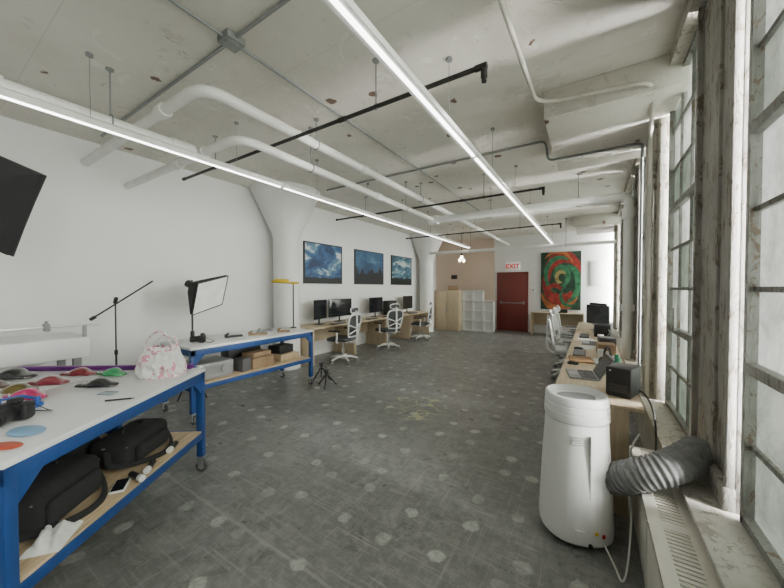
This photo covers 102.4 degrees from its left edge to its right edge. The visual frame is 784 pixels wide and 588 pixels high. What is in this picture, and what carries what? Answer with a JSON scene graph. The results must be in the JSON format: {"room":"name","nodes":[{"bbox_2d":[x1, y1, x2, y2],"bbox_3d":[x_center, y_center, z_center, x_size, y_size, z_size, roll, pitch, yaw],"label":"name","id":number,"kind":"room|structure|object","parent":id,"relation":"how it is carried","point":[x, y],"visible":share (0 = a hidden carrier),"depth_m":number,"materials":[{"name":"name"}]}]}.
{"room":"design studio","nodes":[
{"label":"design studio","id":0,"kind":"room"},
{"bbox_2d":[0,116,435,371],"bbox_3d":[-2.135,-0.282,6.858,0.200,3.400,14.900,1,1,32],"label":"wall","id":1,"kind":"structure","parent":0,"point":[88,240],"depth_m":4.45,"materials":[{"name":"white paint"}]},
{"bbox_2d":[303,241,341,283],"bbox_3d":[-1.611,-0.713,7.453,0.040,0.940,1.240,1,1,32],"label":"framed painting","id":2,"kind":"object","parent":1,"relation":"attached to","point":[322,263],"visible":1,"depth_m":7.38,"materials":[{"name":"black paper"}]},
{"bbox_2d":[314,334,390,355],"bbox_3d":[-2.056,1.369,6.810,0.020,0.100,14.450,1,1,32],"label":"baseboard","id":3,"kind":"structure","parent":1,"relation":"attached to","point":[317,352],"depth_m":7.61,"materials":[{"name":"white paint"}]},
{"bbox_2d":[354,249,383,284],"bbox_3d":[-0.635,-0.743,8.989,0.040,0.940,1.360,1,1,32],"label":"framed painting","id":4,"kind":"object","parent":1,"relation":"attached to","point":[368,265],"visible":1,"depth_m":8.93,"materials":[{"name":"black paper"}]},
{"bbox_2d":[391,255,411,284],"bbox_3d":[0.324,-0.772,10.500,0.040,0.940,1.300,1,1,32],"label":"framed painting","id":5,"kind":"object","parent":1,"relation":"attached to","point":[401,267],"visible":1,"depth_m":10.46,"materials":[{"name":"black paper"}]},
{"bbox_2d":[32,328,644,587],"bbox_3d":[0.558,1.526,5.183,6.580,0.150,14.900,1,1,32],"label":"floor","id":6,"kind":"structure","parent":0,"point":[420,467],"depth_m":2.44,"materials":[{"name":"concrete"}]},
{"bbox_2d":[0,156,46,256],"bbox_3d":[-3.026,0.181,2.060,1.284,2.647,0.410,0,1,-9],"label":"light","id":7,"kind":"object","parent":6,"relation":"on","point":[20,185],"visible":1,"depth_m":2.14,"materials":[{"name":"black fabric"}]},
{"bbox_2d":[0,321,98,367],"bbox_3d":[-3.789,0.879,2.659,0.710,1.240,1.840,1,1,32],"label":"cutter","id":8,"kind":"object","parent":6,"relation":"on","point":[59,347],"visible":0.81,"depth_m":2.96,"materials":[{"name":"white plastic"}]},
{"bbox_2d":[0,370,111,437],"bbox_3d":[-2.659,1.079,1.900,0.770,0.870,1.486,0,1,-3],"label":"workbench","id":9,"kind":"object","parent":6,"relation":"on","point":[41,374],"visible":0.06,"depth_m":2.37,"materials":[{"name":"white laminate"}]},
{"bbox_2d":[0,367,37,379],"bbox_3d":[-2.894,0.597,2.394,0.360,0.072,0.158,0,1,4],"label":"sample","id":10,"kind":"object","parent":9,"relation":"on","point":[18,373],"visible":1,"depth_m":2.35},
{"bbox_2d":[0,383,39,393],"bbox_3d":[-2.465,0.612,2.062,0.276,0.055,0.121,0,1,1],"label":"sample","id":11,"kind":"object","parent":9,"relation":"on","point":[16,387],"visible":0.82,"depth_m":2.03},
{"bbox_2d":[1,388,47,399],"bbox_3d":[-2.283,0.614,1.958,0.276,0.055,0.121,0,1,9],"label":"sample","id":12,"kind":"object","parent":9,"relation":"on","point":[28,391],"visible":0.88,"depth_m":1.93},
{"bbox_2d":[26,375,69,384],"bbox_3d":[-2.447,0.609,2.240,0.276,0.055,0.121,0,1,-2],"label":"sample","id":13,"kind":"object","parent":9,"relation":"on","point":[52,379],"visible":0.96,"depth_m":2.21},
{"bbox_2d":[59,367,96,375],"bbox_3d":[-2.463,0.604,2.476,0.276,0.055,0.121,0,1,4],"label":"sample","id":14,"kind":"object","parent":9,"relation":"on","point":[81,371],"visible":0.97,"depth_m":2.44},
{"bbox_2d":[0,368,207,587],"bbox_3d":[-1.910,1.078,1.940,0.770,0.870,1.486,0,1,-3],"label":"workbench","id":15,"kind":"object","parent":6,"relation":"on","point":[77,416],"visible":0.67,"depth_m":1.67,"materials":[{"name":"white laminate"}]},
{"bbox_2d":[0,441,23,449],"bbox_3d":[-1.645,0.645,1.341,0.140,0.018,0.070,0,1,4],"label":"dish","id":16,"kind":"object","parent":15,"relation":"on","point":[7,445],"visible":1,"depth_m":1.33,"materials":[{"name":"orange plastic"}]},
{"bbox_2d":[0,395,43,407],"bbox_3d":[-2.122,0.611,1.784,0.227,0.068,0.060,0,1,-8],"label":"clamp","id":17,"kind":"object","parent":15,"relation":"on","point":[38,401],"visible":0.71,"depth_m":1.79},
{"bbox_2d":[0,397,50,426],"bbox_3d":[-1.949,0.592,1.613,0.258,0.113,0.258,0,1,-19],"label":"camera","id":18,"kind":"object","parent":15,"relation":"on","point":[16,408],"visible":1,"depth_m":1.60,"materials":[{"name":"black plastic"}]},
{"bbox_2d":[6,425,46,436],"bbox_3d":[-1.720,0.643,1.483,0.180,0.016,0.110,0,1,15],"label":"disc","id":19,"kind":"object","parent":15,"relation":"on","point":[27,430],"visible":1,"depth_m":1.47,"materials":[{"name":"plastic"}]},
{"bbox_2d":[19,520,83,559],"bbox_3d":[-1.613,1.135,1.499,0.140,0.065,0.200,0,1,-20],"label":"cloth","id":20,"kind":"object","parent":15,"relation":"on","point":[49,540],"visible":0.98,"depth_m":1.46,"materials":[{"name":"white fabric"}]},
{"bbox_2d":[18,454,107,542],"bbox_3d":[-1.805,1.032,1.673,0.405,0.274,0.584,0,1,-9],"label":"camera bag","id":21,"kind":"object","parent":15,"relation":"on","point":[65,482],"visible":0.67,"depth_m":1.62,"materials":[{"name":"black fabric"}]},
{"bbox_2d":[63,436,100,455],"bbox_3d":[-2.100,0.988,2.052,0.297,0.361,0.478,0,1,-3],"label":"camera bag","id":22,"kind":"object","parent":15,"relation":"on","point":[85,448],"visible":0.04,"depth_m":2.05,"materials":[{"name":"black fabric"}]},
{"bbox_2d":[74,377,118,387],"bbox_3d":[-2.052,0.610,2.191,0.276,0.055,0.121,0,1,-2],"label":"sample","id":23,"kind":"object","parent":15,"relation":"on","point":[101,381],"visible":1,"depth_m":2.15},
{"bbox_2d":[19,364,193,370],"bbox_3d":[-2.369,0.610,2.616,1.380,0.036,0.056,0,1,-3],"label":"rail","id":24,"kind":"object","parent":15,"relation":"on","point":[189,366],"visible":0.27,"depth_m":2.59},
{"bbox_2d":[19,431,200,582],"bbox_3d":[-1.922,1.170,1.949,0.720,0.015,1.350,0,1,-3],"label":"shelf","id":25,"kind":"object","parent":15,"relation":"attached to","point":[29,567],"depth_m":1.79,"materials":[{"name":"brown wood"}]},
{"bbox_2d":[96,367,126,376],"bbox_3d":[-2.203,0.605,2.476,0.264,0.053,0.116,0,1,15],"label":"sample","id":26,"kind":"object","parent":15,"relation":"on","point":[115,371],"visible":1,"depth_m":2.44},
{"bbox_2d":[108,477,130,494],"bbox_3d":[-1.639,1.155,1.899,0.075,0.014,0.140,-1,1,-26],"label":"phone","id":27,"kind":"object","parent":15,"relation":"on","point":[120,485],"visible":1,"depth_m":1.88,"materials":[{"name":"white plastic"}]},
{"bbox_2d":[90,418,172,469],"bbox_3d":[-1.817,1.035,2.268,0.364,0.244,0.563,0,1,-3],"label":"camera bag","id":28,"kind":"object","parent":15,"relation":"on","point":[127,446],"visible":0.96,"depth_m":2.14,"materials":[{"name":"black fabric"}]},
{"bbox_2d":[134,331,186,379],"bbox_3d":[-1.778,0.457,2.428,0.336,0.353,0.185,-1,1,-25],"label":"handbag","id":29,"kind":"object","parent":15,"relation":"on","point":[155,361],"visible":1,"depth_m":2.38,"materials":[{"name":"fabric"}]},
{"bbox_2d":[89,281,152,364],"bbox_3d":[-3.190,0.657,3.709,0.692,1.631,0.341,0,1,24],"label":"boom stand","id":30,"kind":"object","parent":6,"relation":"on","point":[115,301],"visible":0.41,"depth_m":3.78,"materials":[{"name":"black metal"}]},
{"bbox_2d":[177,275,228,401],"bbox_3d":[-2.602,0.597,4.361,0.745,1.727,0.531,1,1,32],"label":"light","id":31,"kind":"object","parent":6,"relation":"on","point":[205,294],"visible":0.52,"depth_m":4.21,"materials":[{"name":"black fabric"}]},
{"bbox_2d":[193,277,226,313],"bbox_3d":[-2.448,0.011,4.257,0.190,0.502,0.576,0,1,14],"label":"diffuser","id":32,"kind":"object","parent":31,"relation":"attached to","point":[209,293],"depth_m":4.21,"materials":[{"name":"white fabric"}]},
{"bbox_2d":[160,327,313,424],"bbox_3d":[-2.076,1.024,4.498,0.790,0.880,1.846,1,1,32],"label":"workbench","id":33,"kind":"object","parent":6,"relation":"on","point":[195,351],"visible":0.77,"depth_m":4.06,"materials":[{"name":"white laminate"}]},
{"bbox_2d":[186,355,232,379],"bbox_3d":[-2.292,0.924,3.937,0.430,0.200,0.440,1,1,32],"label":"box","id":34,"kind":"object","parent":33,"relation":"on","point":[216,366],"visible":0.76,"depth_m":3.87,"materials":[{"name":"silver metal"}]},
{"bbox_2d":[221,345,259,365],"bbox_3d":[-2.224,0.869,4.650,0.202,0.281,0.500,1,1,32],"label":"storage box","id":35,"kind":"object","parent":33,"relation":"on","point":[235,353],"visible":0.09,"depth_m":4.48,"materials":[{"name":"black plastic"}]},
{"bbox_2d":[234,356,250,371],"bbox_3d":[-1.992,0.933,4.196,0.162,0.171,0.140,0,1,21],"label":"storage box","id":36,"kind":"object","parent":33,"relation":"on","point":[241,364],"visible":1,"depth_m":4.14,"materials":[{"name":"plastic"}]},
{"bbox_2d":[205,355,309,383],"bbox_3d":[-2.070,1.022,4.485,0.740,0.015,1.710,1,1,32],"label":"shelf","id":37,"kind":"object","parent":33,"relation":"attached to","point":[235,375],"depth_m":4.23,"materials":[{"name":"brown wood"}]},
{"bbox_2d":[251,354,273,369],"bbox_3d":[-1.903,0.943,4.448,0.282,0.141,0.340,1,1,30],"label":"cardboard box","id":38,"kind":"object","parent":33,"relation":"on","point":[266,360],"visible":0.58,"depth_m":4.36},
{"bbox_2d":[242,349,270,357],"bbox_3d":[-1.926,0.841,4.484,0.242,0.061,0.300,1,1,27],"label":"cardboard box","id":39,"kind":"object","parent":38,"relation":"on","point":[255,353],"visible":0.9,"depth_m":4.40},
{"bbox_2d":[271,351,298,361],"bbox_3d":[-1.694,0.955,4.908,0.342,0.101,0.340,1,1,32],"label":"wooden box","id":40,"kind":"object","parent":33,"relation":"on","point":[291,355],"visible":0.61,"depth_m":4.77,"materials":[{"name":"brown wood"}]},
{"bbox_2d":[268,342,292,353],"bbox_3d":[-1.730,0.844,4.905,0.242,0.121,0.280,1,1,27],"label":"storage box","id":41,"kind":"object","parent":40,"relation":"on","point":[278,348],"visible":0.92,"depth_m":4.81,"materials":[{"name":"black plastic"}]},
{"bbox_2d":[271,279,298,327],"bbox_3d":[-1.782,0.154,5.269,0.440,0.827,0.120,0,1,0],"label":"task lamp","id":42,"kind":"object","parent":33,"relation":"on","point":[275,280],"visible":0.99,"depth_m":5.22,"materials":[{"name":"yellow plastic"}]},
{"bbox_2d":[250,181,319,370],"bbox_3d":[-2.041,-0.267,6.112,1.290,3.400,1.290,1,1,32],"label":"column","id":43,"kind":"structure","parent":6,"relation":"on","point":[286,213],"depth_m":5.87,"materials":[{"name":"paint"}]},
{"bbox_2d":[300,321,354,365],"bbox_3d":[-1.497,1.041,6.976,0.740,0.750,1.300,1,1,32],"label":"office desk","id":44,"kind":"object","parent":6,"relation":"on","point":[320,332],"visible":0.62,"depth_m":7.25,"materials":[{"name":"brown wood"}]},
{"bbox_2d":[313,299,326,324],"bbox_3d":[-1.591,0.398,6.905,0.180,0.540,0.500,0,1,18],"label":"monitor","id":45,"kind":"object","parent":44,"relation":"on","point":[320,306],"visible":1,"depth_m":6.87,"materials":[{"name":"black plastic"}]},
{"bbox_2d":[328,298,351,321],"bbox_3d":[-1.258,0.385,7.581,0.180,0.540,0.820,1,1,31],"label":"monitor","id":46,"kind":"object","parent":44,"relation":"on","point":[336,307],"visible":1,"depth_m":7.51,"materials":[{"name":"black plastic"}]},
{"bbox_2d":[327,306,361,364],"bbox_3d":[-1.012,0.837,6.607,0.689,1.173,0.675,0,1,24],"label":"office chair","id":47,"kind":"object","parent":6,"relation":"on","point":[354,321],"visible":1,"depth_m":6.46,"materials":[{"name":"white plastic"}]},
{"bbox_2d":[333,317,386,353],"bbox_3d":[-0.789,1.020,8.090,0.740,0.750,1.300,1,1,32],"label":"office desk","id":48,"kind":"object","parent":6,"relation":"on","point":[372,336],"visible":0.52,"depth_m":8.58,"materials":[{"name":"brown wood"}]},
{"bbox_2d":[374,303,402,350],"bbox_3d":[-0.082,0.810,7.999,0.675,1.173,0.689,-1,1,-38],"label":"office chair","id":49,"kind":"object","parent":6,"relation":"on","point":[394,317],"visible":1,"depth_m":7.79,"materials":[{"name":"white plastic"}]},
{"bbox_2d":[366,314,410,342],"bbox_3d":[-0.082,0.999,9.204,0.740,0.750,1.300,1,1,32],"label":"office desk","id":50,"kind":"object","parent":6,"relation":"on","point":[404,333],"visible":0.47,"depth_m":9.62,"materials":[{"name":"brown wood"}]},
{"bbox_2d":[369,297,382,316],"bbox_3d":[-0.466,0.361,8.829,0.180,0.540,0.660,1,1,30],"label":"monitor","id":51,"kind":"object","parent":50,"relation":"on","point":[375,303],"visible":1,"depth_m":8.76,"materials":[{"name":"black plastic"}]},
{"bbox_2d":[403,311,428,337],"bbox_3d":[0.625,0.977,10.319,0.740,0.750,1.300,1,1,32],"label":"office desk","id":52,"kind":"object","parent":6,"relation":"on","point":[425,329],"visible":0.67,"depth_m":10.77,"materials":[{"name":"brown wood"}]},
{"bbox_2d":[410,301,432,340],"bbox_3d":[0.894,0.782,9.462,0.689,1.173,0.675,0,1,18],"label":"office chair","id":53,"kind":"object","parent":6,"relation":"on","point":[430,312],"visible":1,"depth_m":9.34,"materials":[{"name":"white plastic"}]},
{"bbox_2d":[411,233,444,331],"bbox_3d":[1.244,-0.367,11.286,1.290,3.400,1.290,1,1,32],"label":"column","id":54,"kind":"structure","parent":6,"relation":"on","point":[423,246],"depth_m":11.05,"materials":[{"name":"paint"}]},
{"bbox_2d":[434,290,462,330],"bbox_3d":[2.090,0.596,11.659,0.950,1.460,0.495,1,1,32],"label":"cabinet","id":55,"kind":"object","parent":6,"relation":"on","point":[448,304],"visible":1,"depth_m":11.45,"materials":[{"name":"brown wood"}]},
{"bbox_2d":[462,290,483,331],"bbox_3d":[2.945,0.601,11.410,0.740,1.460,0.200,1,1,32],"label":"cube shelf","id":56,"kind":"object","parent":6,"relation":"on","point":[472,310],"visible":0.92,"depth_m":11.45,"materials":[{"name":"white laminate"}]},
{"bbox_2d":[483,301,494,332],"bbox_3d":[3.418,0.787,11.113,0.360,1.100,0.200,1,1,32],"label":"cube shelf","id":57,"kind":"object","parent":6,"relation":"on","point":[488,306],"visible":1,"depth_m":11.16,"materials":[{"name":"white laminate"}]},
{"bbox_2d":[531,311,583,334],"bbox_3d":[5.365,0.978,10.248,1.500,0.750,0.620,1,1,32],"label":"office desk","id":58,"kind":"object","parent":6,"relation":"on","point":[537,317],"visible":0.8,"depth_m":10.32,"materials":[{"name":"brown wood"}]},
{"bbox_2d":[546,310,572,379],"bbox_3d":[3.012,0.860,5.388,0.689,1.173,0.675,1,1,27],"label":"office chair","id":59,"kind":"object","parent":6,"relation":"on","point":[562,350],"visible":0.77,"depth_m":5.38,"materials":[{"name":"white plastic"}]},
{"bbox_2d":[551,307,574,367],"bbox_3d":[3.461,0.846,6.114,0.689,1.173,0.675,1,1,38],"label":"office chair","id":60,"kind":"object","parent":6,"relation":"on","point":[554,320],"visible":0.51,"depth_m":6.23,"materials":[{"name":"grey plastic"}]},
{"bbox_2d":[556,305,576,358],"bbox_3d":[3.924,0.832,6.880,0.689,1.173,0.675,0,1,21],"label":"office chair","id":61,"kind":"object","parent":6,"relation":"on","point":[558,307],"visible":0.35,"depth_m":6.81,"materials":[{"name":"grey plastic"}]},
{"bbox_2d":[572,329,612,340],"bbox_3d":[3.416,1.072,5.357,0.550,0.750,1.470,1,1,32],"label":"office desk","id":62,"kind":"object","parent":6,"relation":"on","point":[578,332],"visible":0.2,"depth_m":5.53,"materials":[{"name":"brown wood"}]},
{"bbox_2d":[586,304,609,329],"bbox_3d":[3.858,0.447,5.878,0.180,0.480,0.600,0,1,-2],"label":"monitor","id":63,"kind":"object","parent":62,"relation":"on","point":[595,314],"visible":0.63,"depth_m":5.85,"materials":[{"name":"black plastic"}]},
{"bbox_2d":[594,323,611,336],"bbox_3d":[3.484,0.599,5.204,0.222,0.201,0.280,1,1,38],"label":"equipment box","id":64,"kind":"object","parent":62,"relation":"on","point":[599,328],"visible":0.88,"depth_m":5.12,"materials":[{"name":"black plastic"}]},
{"bbox_2d":[565,340,623,362],"bbox_3d":[2.617,1.097,4.099,0.550,0.750,1.470,1,1,32],"label":"office desk","id":65,"kind":"object","parent":6,"relation":"on","point":[592,353],"visible":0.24,"depth_m":3.97,"materials":[{"name":"brown wood"}]},
{"bbox_2d":[596,342,615,354],"bbox_3d":[2.618,0.664,3.859,0.182,0.121,0.220,1,1,27],"label":"cardboard box","id":66,"kind":"object","parent":65,"relation":"on","point":[599,345],"visible":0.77,"depth_m":3.78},
{"bbox_2d":[556,358,644,517],"bbox_3d":[1.819,1.121,2.841,0.550,0.750,1.470,1,1,32],"label":"office desk","id":67,"kind":"object","parent":6,"relation":"on","point":[620,407],"visible":0.36,"depth_m":2.16,"materials":[{"name":"brown wood"}]},
{"bbox_2d":[568,355,593,363],"bbox_3d":[2.086,0.722,3.488,0.220,0.020,0.300,1,1,27],"label":"notebook","id":68,"kind":"object","parent":67,"relation":"on","point":[580,359],"visible":0.9,"depth_m":3.43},
{"bbox_2d":[566,352,614,380],"bbox_3d":[1.789,0.644,2.866,0.335,0.202,0.330,0,1,24],"label":"laptop","id":69,"kind":"object","parent":67,"relation":"on","point":[599,371],"visible":0.99,"depth_m":2.82,"materials":[{"name":"grey plastic"}]},
{"bbox_2d":[606,362,640,399],"bbox_3d":[1.736,0.648,2.367,0.224,0.216,0.160,-1,1,-38],"label":"computer","id":70,"kind":"object","parent":67,"relation":"on","point":[622,379],"visible":0.99,"depth_m":2.30,"materials":[{"name":"black plastic"}]},
{"bbox_2d":[609,383,626,393],"bbox_3d":[1.650,0.689,2.302,0.005,0.053,0.110,-1,1,-38],"label":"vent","id":71,"kind":"object","parent":70,"relation":"attached to","point":[609,383],"depth_m":2.30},
{"bbox_2d":[539,384,713,582],"bbox_3d":[1.380,1.069,1.897,0.862,0.889,0.563,0,1,12],"label":"air conditioner","id":72,"kind":"object","parent":6,"relation":"on","point":[579,480],"visible":0.98,"depth_m":1.85,"materials":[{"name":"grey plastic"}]},
{"bbox_2d":[629,445,721,587],"bbox_3d":[0.632,1.330,0.394,0.203,0.426,4.300,1,1,32],"label":"heater","id":73,"kind":"object","parent":6,"relation":"on","point":[673,553],"visible":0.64,"depth_m":1.43,"materials":[{"name":"beige paint"}]},
{"bbox_2d":[0,0,686,241],"bbox_3d":[0.558,-2.049,5.115,6.580,0.200,14.900,1,1,32],"label":"ceiling","id":74,"kind":"structure","parent":0,"point":[148,45],"depth_m":2.74,"materials":[{"name":"paint"}]},
{"bbox_2d":[0,67,196,152],"bbox_3d":[-3.173,-1.617,1.426,0.133,0.522,4.260,1,1,32],"label":"pipe","id":75,"kind":"object","parent":74,"relation":"hanging from","point":[6,83],"visible":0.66,"depth_m":2.57,"materials":[{"name":"metal"}]},
{"bbox_2d":[100,0,290,136],"bbox_3d":[-1.509,-1.877,2.533,4.700,0.026,0.025,1,1,32],"label":"conduit","id":76,"kind":"object","parent":74,"relation":"attached to","point":[281,3],"visible":1,"depth_m":2.50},
{"bbox_2d":[217,27,244,53],"bbox_3d":[-1.188,-1.865,2.329,0.140,0.060,0.140,1,1,32],"label":"junction box","id":77,"kind":"object","parent":74,"relation":"attached to","point":[228,40],"visible":1,"depth_m":2.30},
{"bbox_2d":[0,51,469,247],"bbox_3d":[-0.756,-1.664,5.068,0.084,0.568,12.188,1,1,32],"label":"linear light","id":78,"kind":"object","parent":74,"relation":"hanging from","point":[7,94],"visible":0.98,"depth_m":2.89,"materials":[{"name":"white plastic"}]},
{"bbox_2d":[0,95,280,187],"bbox_3d":[-2.063,-1.345,3.013,0.028,0.009,2.380,1,1,32],"label":"diffuser","id":79,"kind":"object","parent":78,"relation":"attached to","point":[243,173],"depth_m":2.79,"materials":[{"name":"plastic"}]},
{"bbox_2d":[284,188,385,221],"bbox_3d":[-0.756,-1.384,5.073,0.028,0.009,2.380,1,1,32],"label":"diffuser","id":80,"kind":"object","parent":78,"relation":"attached to","point":[295,190],"depth_m":4.81,"materials":[{"name":"plastic"}]},
{"bbox_2d":[388,222,436,237],"bbox_3d":[0.552,-1.424,7.133,0.028,0.009,2.380,1,1,32],"label":"diffuser","id":81,"kind":"object","parent":78,"relation":"attached to","point":[395,223],"depth_m":6.95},
{"bbox_2d":[123,126,433,221],"bbox_3d":[-1.373,-1.696,5.350,2.674,0.514,4.284,1,1,32],"label":"pipe","id":82,"kind":"object","parent":74,"relation":"hanging from","point":[178,163],"visible":0.95,"depth_m":3.57,"materials":[{"name":"metal"}]},
{"bbox_2d":[80,84,509,245],"bbox_3d":[0.189,-1.827,7.628,2.869,0.339,10.659,1,1,32],"label":"pipe","id":83,"kind":"object","parent":74,"relation":"hanging from","point":[162,111],"visible":0.88,"depth_m":3.05,"materials":[{"name":"metal"}]},
{"bbox_2d":[168,0,491,219],"bbox_3d":[-0.175,-1.901,3.925,0.025,0.026,10.500,1,1,32],"label":"conduit","id":84,"kind":"object","parent":74,"relation":"attached to","point":[174,2],"visible":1,"depth_m":2.80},
{"bbox_2d":[182,57,487,180],"bbox_3d":[-1.101,-1.671,3.178,4.102,0.480,0.060,1,1,32],"label":"pipe","id":85,"kind":"object","parent":74,"relation":"hanging from","point":[483,67],"visible":0.82,"depth_m":2.56,"materials":[{"name":"black metal"}]},
{"bbox_2d":[323,0,554,243],"bbox_3d":[1.522,-1.647,4.215,0.084,0.568,13.188,1,1,32],"label":"linear light","id":86,"kind":"object","parent":74,"relation":"hanging from","point":[347,11],"visible":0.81,"depth_m":2.00,"materials":[{"name":"white plastic"}]},
{"bbox_2d":[329,0,474,156],"bbox_3d":[0.107,-1.325,1.991,0.028,0.009,2.580,1,1,32],"label":"diffuser","id":87,"kind":"object","parent":86,"relation":"attached to","point":[339,6],"depth_m":1.84,"materials":[{"name":"plastic"}]},
{"bbox_2d":[474,158,523,211],"bbox_3d":[1.522,-1.368,4.220,0.028,0.009,2.580,1,1,32],"label":"diffuser","id":88,"kind":"object","parent":86,"relation":"attached to","point":[492,175],"depth_m":3.89,"materials":[{"name":"plastic"}]},
{"bbox_2d":[523,212,543,233],"bbox_3d":[2.936,-1.411,6.449,0.028,0.009,2.580,1,1,32],"label":"diffuser","id":89,"kind":"object","parent":86,"relation":"attached to","point":[526,214],"depth_m":6.17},
{"bbox_2d":[336,173,544,220],"bbox_3d":[0.523,-1.720,5.736,4.102,0.480,0.060,1,1,32],"label":"pipe","id":90,"kind":"object","parent":74,"relation":"hanging from","point":[543,187],"visible":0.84,"depth_m":5.33,"materials":[{"name":"black metal"}]},
{"bbox_2d":[406,223,561,238],"bbox_3d":[2.157,-1.770,8.310,4.102,0.480,0.060,1,1,32],"label":"pipe","id":91,"kind":"object","parent":74,"relation":"hanging from","point":[560,224],"visible":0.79,"depth_m":8.07,"materials":[{"name":"black metal"}]},
{"bbox_2d":[327,141,643,365],"bbox_3d":[0.835,-0.486,4.774,4.684,2.889,0.298,1,1,32],"label":"conduit","id":92,"kind":"object","parent":74,"relation":"attached to","point":[537,142],"visible":0.98,"depth_m":3.65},
{"bbox_2d":[429,218,615,254],"bbox_3d":[3.413,-1.648,9.174,5.100,0.757,0.114,1,1,32],"label":"pipe","id":93,"kind":"object","parent":74,"relation":"hanging from","point":[605,241],"visible":1,"depth_m":8.89,"materials":[{"name":"metal"}]},
{"bbox_2d":[427,173,635,358],"bbox_3d":[2.212,-0.498,5.635,3.407,2.920,0.174,1,1,32],"label":"pipe","id":94,"kind":"object","parent":74,"relation":"hanging from","point":[629,209],"visible":0.98,"depth_m":4.77,"materials":[{"name":"metal"}]},
{"bbox_2d":[574,212,621,234],"bbox_3d":[5.613,-1.883,8.484,1.150,0.260,1.600,1,1,32],"label":"beam","id":95,"kind":"structure","parent":74,"relation":"attached to","point":[602,222],"depth_m":8.01,"materials":[{"name":"paint"}]},
{"bbox_2d":[544,54,689,171],"bbox_3d":[2.345,-1.784,3.334,1.150,0.260,1.600,1,1,32],"label":"beam","id":96,"kind":"structure","parent":74,"relation":"attached to","point":[619,117],"depth_m":2.89,"materials":[{"name":"paint"}]},
{"bbox_2d":[497,0,654,395],"bbox_3d":[0.490,-0.403,1.498,0.814,2.848,5.024,1,2,45],"label":"conduit","id":97,"kind":"object","parent":96,"relation":"attached to","point":[501,3],"visible":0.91,"depth_m":2.93,"materials":[{"name":"metal"}]},
{"bbox_2d":[436,238,494,300],"bbox_3d":[2.804,-0.386,12.280,2.330,3.400,0.050,1,1,32],"label":"wall","id":98,"kind":"structure","parent":0,"point":[477,272],"depth_m":12.13,"materials":[{"name":"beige paint"}]},
{"bbox_2d":[494,231,613,331],"bbox_3d":[4.581,-0.367,11.300,6.380,3.400,0.200,1,1,32],"label":"wall","id":99,"kind":"structure","parent":0,"point":[529,259],"depth_m":10.59,"materials":[{"name":"white paint"}]},
{"bbox_2d":[497,272,528,331],"bbox_3d":[4.308,0.273,11.302,1.070,2.120,0.110,1,1,32],"label":"door","id":100,"kind":"structure","parent":99,"relation":"in","point":[512,287],"depth_m":11.29,"materials":[{"name":"red paint"}]},
{"bbox_2d":[541,251,580,309],"bbox_3d":[5.612,-0.442,10.497,1.180,1.920,0.046,1,1,32],"label":"painting","id":101,"kind":"object","parent":99,"relation":"attached to","point":[560,271],"visible":0.99,"depth_m":10.46},
{"bbox_2d":[589,261,605,285],"bbox_3d":[6.498,-0.641,9.948,0.440,0.800,0.020,1,1,32],"label":"panel","id":102,"kind":"object","parent":99,"relation":"attached to","point":[597,277],"visible":1,"depth_m":9.94,"materials":[{"name":"plastic"}]},
{"bbox_2d":[617,0,707,215],"bbox_3d":[3.019,-1.869,3.556,0.250,0.100,14.500,1,1,32],"label":"trim","id":103,"kind":"structure","parent":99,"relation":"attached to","point":[687,28],"depth_m":2.24,"materials":[{"name":"paint"}]},
{"bbox_2d":[612,335,660,449],"bbox_3d":[2.981,1.250,3.640,0.280,0.460,14.500,1,1,32],"label":"wall","id":104,"kind":"structure","parent":0,"point":[645,429],"depth_m":2.96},
{"bbox_2d":[613,225,619,329],"bbox_3d":[5.985,-0.501,8.274,0.250,2.815,0.900,1,1,32],"label":"trim","id":105,"kind":"structure","parent":104,"relation":"attached to","point":[616,264],"depth_m":7.96,"materials":[{"name":"paint"}]},
{"bbox_2d":[619,215,621,330],"bbox_3d":[5.450,-0.488,7.459,0.118,2.810,0.950,1,1,32],"label":"window","id":106,"kind":"structure","parent":104,"relation":"in","point":[621,215],"depth_m":7.83,"materials":[{"name":"metal"}]},
{"bbox_2d":[620,219,622,337],"bbox_3d":[5.053,-0.472,6.764,0.205,2.815,0.550,1,1,32],"label":"trim","id":107,"kind":"structure","parent":104,"relation":"attached to","point":[622,219],"depth_m":7.01,"materials":[{"name":"paint"}]},
{"bbox_2d":[632,164,639,361],"bbox_3d":[3.713,-0.432,4.654,0.205,2.815,0.550,1,1,32],"label":"trim","id":108,"kind":"structure","parent":104,"relation":"attached to","point":[637,177],"depth_m":4.71,"materials":[{"name":"paint"}]},
{"bbox_2d":[640,157,645,366],"bbox_3d":[3.254,-0.422,3.998,0.118,2.810,0.950,1,1,32],"label":"window","id":109,"kind":"structure","parent":104,"relation":"in","point":[644,161],"depth_m":4.36,"materials":[{"name":"metal"}]},
{"bbox_2d":[643,115,669,400],"bbox_3d":[2.783,-0.405,3.231,0.250,2.815,0.750,1,1,32],"label":"trim","id":110,"kind":"structure","parent":104,"relation":"attached to","point":[660,174],"depth_m":2.97,"materials":[{"name":"paint"}]},
{"bbox_2d":[665,30,696,435],"bbox_3d":[2.276,-0.392,2.457,0.118,2.810,1.000,1,1,32],"label":"window","id":111,"kind":"structure","parent":104,"relation":"in","point":[682,119],"depth_m":2.56,"materials":[{"name":"metal"}]},
{"bbox_2d":[610,322,781,587],"bbox_3d":[2.943,1.007,3.659,0.250,0.025,14.500,1,1,32],"label":"window sill","id":112,"kind":"structure","parent":104,"relation":"on","point":[737,562],"depth_m":1.40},
{"bbox_2d":[688,0,750,513],"bbox_3d":[1.838,-0.375,1.699,0.205,2.815,0.650,1,1,32],"label":"trim","id":113,"kind":"structure","parent":104,"relation":"attached to","point":[723,26],"depth_m":1.66,"materials":[{"name":"paint"}]},
{"bbox_2d":[739,0,783,587],"bbox_3d":[1.083,-0.356,0.579,0.118,2.810,1.950,1,1,32],"label":"window","id":114,"kind":"structure","parent":104,"relation":"in","point":[761,514],"depth_m":1.33,"materials":[{"name":"metal"}]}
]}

